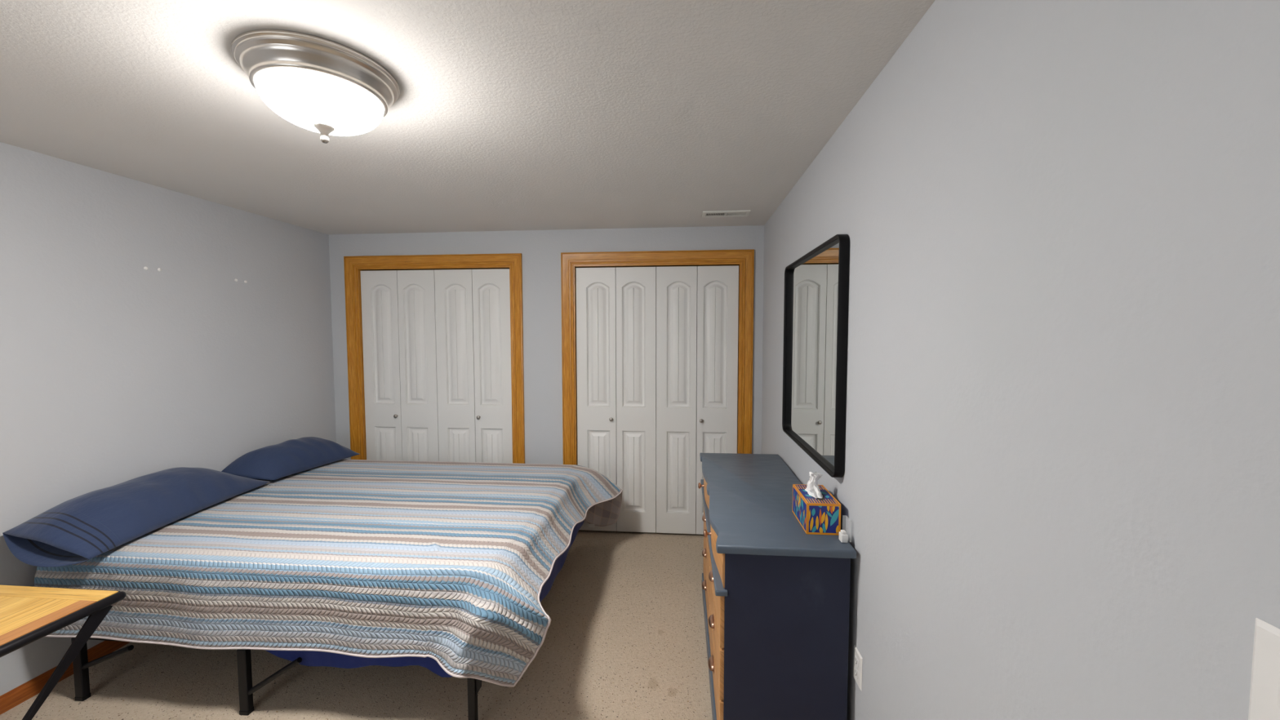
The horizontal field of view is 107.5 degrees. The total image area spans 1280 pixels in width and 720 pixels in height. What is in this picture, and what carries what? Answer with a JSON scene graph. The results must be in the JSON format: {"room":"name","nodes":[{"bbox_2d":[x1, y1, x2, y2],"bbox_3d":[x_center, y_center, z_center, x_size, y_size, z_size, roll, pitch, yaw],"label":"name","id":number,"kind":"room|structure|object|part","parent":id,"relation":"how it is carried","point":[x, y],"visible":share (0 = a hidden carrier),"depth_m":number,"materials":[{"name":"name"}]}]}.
{"room":"bedroom","nodes":[
{"label":"bedroom","id":0,"kind":"room"},
{"bbox_2d":[0,142,336,695],"bbox_3d":[-2.662,0.285,1.711,0.120,2.307,5.745,0,3,5],"label":"wall","id":1,"kind":"structure","parent":0,"point":[114,371],"depth_m":2.35,"materials":[{"name":"paint"}]},
{"bbox_2d":[0,640,128,715],"bbox_3d":[-2.627,1.422,1.403,0.012,0.070,4.775,0,3,5],"label":"baseboard","id":2,"kind":"structure","parent":1,"relation":"attached to","point":[11,699],"depth_m":2.01,"materials":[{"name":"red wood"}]},
{"bbox_2d":[0,502,712,719],"bbox_3d":[-0.943,1.473,1.624,3.569,0.060,5.745,0,3,5],"label":"floor","id":3,"kind":"structure","parent":0,"point":[625,638],"depth_m":2.09,"materials":[{"name":"carpet"}]},
{"bbox_2d":[0,584,126,719],"bbox_3d":[-2.182,1.146,1.414,0.658,0.620,0.617,0,3,5],"label":"side table","id":4,"kind":"object","parent":3,"relation":"on","point":[28,614],"visible":1,"depth_m":1.55,"materials":[{"name":"brown wood"}]},
{"bbox_3d":[-1.871,1.150,1.388,0.015,0.615,0.543,0,3,5],"label":"leg","id":5,"kind":"part","parent":4,"relation":"part of","materials":[{"name":"metal"}]},
{"bbox_2d":[71,637,481,719],"bbox_3d":[-1.439,1.252,2.627,1.868,0.272,1.522,0,3,5],"label":"frame","id":6,"kind":"object","parent":3,"relation":"on","point":[81,664],"visible":0.12,"depth_m":1.88,"materials":[{"name":"black metal"}]},
{"bbox_3d":[-2.344,1.288,1.967,0.038,0.268,0.026,0,3,5],"label":"leg","id":7,"kind":"part","parent":6,"relation":"part of","materials":[{"name":"black metal"}]},
{"bbox_3d":[-1.593,1.291,1.892,0.038,0.268,0.026,0,3,5],"label":"leg","id":8,"kind":"part","parent":6,"relation":"part of","materials":[{"name":"black metal"}]},
{"bbox_3d":[-0.645,1.294,1.809,0.030,0.268,0.026,0,3,5],"label":"leg","id":9,"kind":"part","parent":6,"relation":"part of","materials":[{"name":"black metal"}]},
{"bbox_3d":[-1.468,0.955,2.647,1.947,0.317,1.460,0,3,5],"label":"mattress","id":10,"kind":"object","parent":6,"relation":"on","visible":0},
{"bbox_2d":[264,520,584,677],"bbox_3d":[-1.451,0.995,2.645,2.023,0.414,1.508,0,3,5],"label":"fitted sheet","id":11,"kind":"object","parent":10,"relation":"on","point":[309,658],"visible":0.02,"depth_m":1.88,"materials":[{"name":"blue fabric"}]},
{"bbox_2d":[33,459,622,686],"bbox_3d":[-1.316,1.013,2.604,2.258,0.508,1.820,0,3,5],"label":"quilt","id":12,"kind":"object","parent":11,"relation":"on","point":[449,563],"visible":0.91,"depth_m":1.92,"materials":[{"name":"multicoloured fabric"}]},
{"bbox_2d":[2,466,270,567],"bbox_3d":[-2.339,0.680,2.329,0.394,0.203,1.019,0,3,5],"label":"pillow","id":13,"kind":"object","parent":12,"relation":"on","point":[82,528],"visible":1,"depth_m":2.06,"materials":[{"name":"blue fabric"}]},
{"bbox_2d":[221,436,359,479],"bbox_3d":[-2.292,0.632,3.123,0.324,0.194,0.766,0,3,9],"label":"pillow","id":14,"kind":"object","parent":12,"relation":"on","point":[289,457],"visible":0.97,"depth_m":3.01,"materials":[{"name":"blue fabric"}]},
{"bbox_2d":[697,453,856,719],"bbox_3d":[0.524,0.999,2.198,0.483,0.820,1.244,0,3,5],"label":"dresser","id":15,"kind":"object","parent":3,"relation":"on","point":[775,593],"visible":1,"depth_m":1.60,"materials":[{"name":"wood"}]},
{"bbox_3d":[0.326,0.670,2.502,0.033,0.032,0.032,0,3,5],"label":"handle","id":16,"kind":"part","parent":15,"relation":"part of","materials":[{"name":"orange metal"}]},
{"bbox_3d":[0.344,0.837,2.510,0.022,0.030,0.094,0,3,5],"label":"handle","id":17,"kind":"part","parent":15,"relation":"part of","materials":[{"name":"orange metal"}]},
{"bbox_3d":[0.344,1.206,2.530,0.022,0.030,0.094,0,3,5],"label":"handle","id":18,"kind":"part","parent":15,"relation":"part of","materials":[{"name":"orange metal"}]},
{"bbox_3d":[0.344,1.028,2.520,0.022,0.030,0.094,0,3,5],"label":"handle","id":19,"kind":"part","parent":15,"relation":"part of","materials":[{"name":"orange metal"}]},
{"bbox_3d":[0.356,0.667,2.499,0.030,0.126,0.596,0,3,5],"label":"drawer","id":20,"kind":"part","parent":15,"relation":"part of","materials":[{"name":"brown wood"}]},
{"bbox_3d":[0.363,0.850,2.509,0.016,0.188,0.596,0,3,5],"label":"drawer","id":21,"kind":"part","parent":15,"relation":"part of","materials":[{"name":"brown wood"}]},
{"bbox_3d":[0.363,1.219,2.529,0.016,0.162,0.596,0,3,5],"label":"drawer","id":22,"kind":"part","parent":15,"relation":"part of","materials":[{"name":"brown wood"}]},
{"bbox_3d":[0.363,1.041,2.519,0.016,0.178,0.596,0,3,5],"label":"drawer","id":23,"kind":"part","parent":15,"relation":"part of","materials":[{"name":"brown wood"}]},
{"bbox_3d":[0.273,0.703,1.901,0.033,0.032,0.032,0,3,5],"label":"handle","id":24,"kind":"part","parent":15,"relation":"part of","materials":[{"name":"orange metal"}]},
{"bbox_3d":[0.290,0.870,1.908,0.022,0.030,0.094,0,3,5],"label":"handle","id":25,"kind":"part","parent":15,"relation":"part of","materials":[{"name":"orange metal"}]},
{"bbox_3d":[0.291,1.238,1.928,0.022,0.030,0.094,0,3,5],"label":"handle","id":26,"kind":"part","parent":15,"relation":"part of","materials":[{"name":"orange metal"}]},
{"bbox_3d":[0.291,1.061,1.919,0.022,0.030,0.094,0,3,5],"label":"handle","id":27,"kind":"part","parent":15,"relation":"part of","materials":[{"name":"orange metal"}]},
{"bbox_3d":[0.331,0.759,2.203,0.042,0.020,1.233,0,3,5],"label":"moulding","id":28,"kind":"part","parent":15,"relation":"part of","materials":[{"name":"wood"}]},
{"bbox_3d":[0.310,1.074,1.918,0.016,0.178,0.596,0,3,5],"label":"drawer","id":29,"kind":"part","parent":15,"relation":"part of","materials":[{"name":"brown wood"}]},
{"bbox_3d":[0.310,1.252,1.927,0.016,0.162,0.596,0,3,5],"label":"drawer","id":30,"kind":"part","parent":15,"relation":"part of","materials":[{"name":"brown wood"}]},
{"bbox_3d":[0.310,0.883,1.907,0.016,0.188,0.596,0,3,5],"label":"drawer","id":31,"kind":"part","parent":15,"relation":"part of","materials":[{"name":"brown wood"}]},
{"bbox_3d":[0.303,0.700,1.898,0.030,0.126,0.596,0,3,5],"label":"drawer","id":32,"kind":"part","parent":15,"relation":"part of","materials":[{"name":"brown wood"}]},
{"bbox_2d":[792,484,840,535],"bbox_3d":[0.656,0.556,1.760,0.117,0.111,0.214,0,3,5],"label":"tissue box","id":33,"kind":"object","parent":15,"relation":"on","point":[818,516],"visible":0.97,"depth_m":1.66,"materials":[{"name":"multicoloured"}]},
{"bbox_2d":[804,471,822,498],"bbox_3d":[0.657,0.462,1.760,0.062,0.075,0.123,0,3,5],"label":"tissue","id":34,"kind":"object","parent":33,"relation":"on","point":[812,488],"visible":1,"depth_m":1.75,"materials":[{"name":"white paper"}]},
{"bbox_2d":[838,529,848,542],"bbox_3d":[0.695,0.601,1.603,0.022,0.036,0.030,0,3,5],"label":"charger","id":35,"kind":"object","parent":15,"relation":"on","point":[843,537],"visible":1,"depth_m":1.59,"materials":[{"name":"white plastic"}]},
{"bbox_2d":[0,0,935,234],"bbox_3d":[-0.946,-0.891,1.495,3.569,0.060,5.745,0,3,5],"label":"ceiling","id":36,"kind":"structure","parent":0,"point":[507,115],"depth_m":1.59,"materials":[{"name":"white paint"}]},
{"bbox_2d":[230,29,399,143],"bbox_3d":[-0.948,-0.753,1.405,0.413,0.203,0.413,0,3,5],"label":"ceiling light","id":37,"kind":"object","parent":36,"relation":"attached to","point":[324,86],"visible":1,"depth_m":1.29,"materials":[{"name":"white glass"}]},
{"bbox_3d":[-0.948,-0.744,1.405,0.320,0.092,0.320,0,3,5],"label":"lamp shade","id":38,"kind":"part","parent":37,"relation":"part of","materials":[{"name":"white glass"}]},
{"bbox_2d":[702,209,751,217],"bbox_3d":[0.552,-0.941,3.022,0.304,0.009,0.140,0,3,5],"label":"ceiling vent","id":39,"kind":"object","parent":36,"relation":"in","point":[740,213],"visible":1,"depth_m":3.02,"materials":[{"name":"white metal"}]},
{"bbox_2d":[328,225,764,502],"bbox_3d":[-0.729,0.158,3.994,3.329,2.307,0.850,0,3,5],"label":"wall","id":40,"kind":"structure","parent":0,"point":[540,251],"depth_m":3.55,"materials":[{"name":"paint"}]},
{"bbox_2d":[360,270,439,461],"bbox_3d":[-1.888,0.306,3.703,0.601,2.009,0.059,0,3,5],"label":"door","id":41,"kind":"structure","parent":40,"relation":"in","point":[398,321],"depth_m":3.69,"materials":[{"name":"white paint"}]},
{"bbox_2d":[343,253,524,463],"bbox_3d":[-1.586,0.262,3.687,1.411,2.135,0.120,0,3,5],"label":"door frame","id":42,"kind":"structure","parent":40,"relation":"attached to","point":[353,265],"depth_m":3.60,"materials":[{"name":"brown wood"}]},
{"bbox_2d":[434,268,512,462],"bbox_3d":[-1.286,0.309,3.650,0.601,2.009,0.059,0,3,5],"label":"door","id":43,"kind":"structure","parent":40,"relation":"in","point":[473,306],"depth_m":3.63,"materials":[{"name":"white paint"}]},
{"bbox_2d":[575,266,656,533],"bbox_3d":[-0.180,0.313,3.552,0.601,2.009,0.059,0,3,5],"label":"door","id":44,"kind":"structure","parent":40,"relation":"in","point":[616,306],"depth_m":3.54,"materials":[{"name":"white paint"}]},
{"bbox_2d":[560,248,754,465],"bbox_3d":[0.122,0.268,3.537,1.411,2.135,0.120,0,3,5],"label":"door frame","id":45,"kind":"structure","parent":40,"relation":"attached to","point":[744,259],"depth_m":3.45,"materials":[{"name":"brown wood"}]},
{"bbox_2d":[656,265,738,534],"bbox_3d":[0.422,0.315,3.499,0.601,2.009,0.059,0,3,5],"label":"door","id":46,"kind":"structure","parent":40,"relation":"in","point":[693,418],"depth_m":3.49,"materials":[{"name":"white paint"}]},
{"bbox_2d":[761,0,1279,719],"bbox_3d":[0.774,0.297,1.408,0.120,2.307,5.745,0,3,5],"label":"wall","id":47,"kind":"structure","parent":0,"point":[1058,491],"depth_m":0.74,"materials":[{"name":"paint"}]},
{"bbox_2d":[782,234,849,477],"bbox_3d":[0.757,-0.031,2.110,0.034,0.883,0.890,0,3,5],"label":"wall mirror","id":48,"kind":"object","parent":47,"relation":"attached to","point":[816,284],"visible":1,"depth_m":1.97,"materials":[{"name":"black mirror"}]},
{"bbox_2d":[853,644,862,691],"bbox_3d":[0.720,1.019,1.556,0.007,0.113,0.069,0,3,5],"label":"wall outlet","id":49,"kind":"object","parent":47,"relation":"attached to","point":[857,662],"visible":1,"depth_m":1.54,"materials":[{"name":"white plastic"}]},
{"bbox_2d":[853,666,857,679],"bbox_3d":[0.718,1.039,1.557,0.002,0.025,0.033,0,3,5],"label":"receptacle","id":50,"kind":"object","parent":49,"relation":"attached to","point":[855,668],"depth_m":1.56,"materials":[{"name":"grey plastic"}]},
{"bbox_2d":[854,655,858,666],"bbox_3d":[0.718,0.999,1.555,0.002,0.025,0.033,0,3,5],"label":"receptacle","id":51,"kind":"object","parent":49,"relation":"attached to","point":[856,657],"depth_m":1.55,"materials":[{"name":"grey plastic"}]},
{"bbox_2d":[1248,617,1279,719],"bbox_3d":[0.624,0.323,0.449,0.008,0.114,0.072,0,3,5],"label":"light switch","id":52,"kind":"object","parent":47,"relation":"attached to","point":[1264,692],"visible":1,"depth_m":0.47,"materials":[{"name":"white plastic"}]}
]}

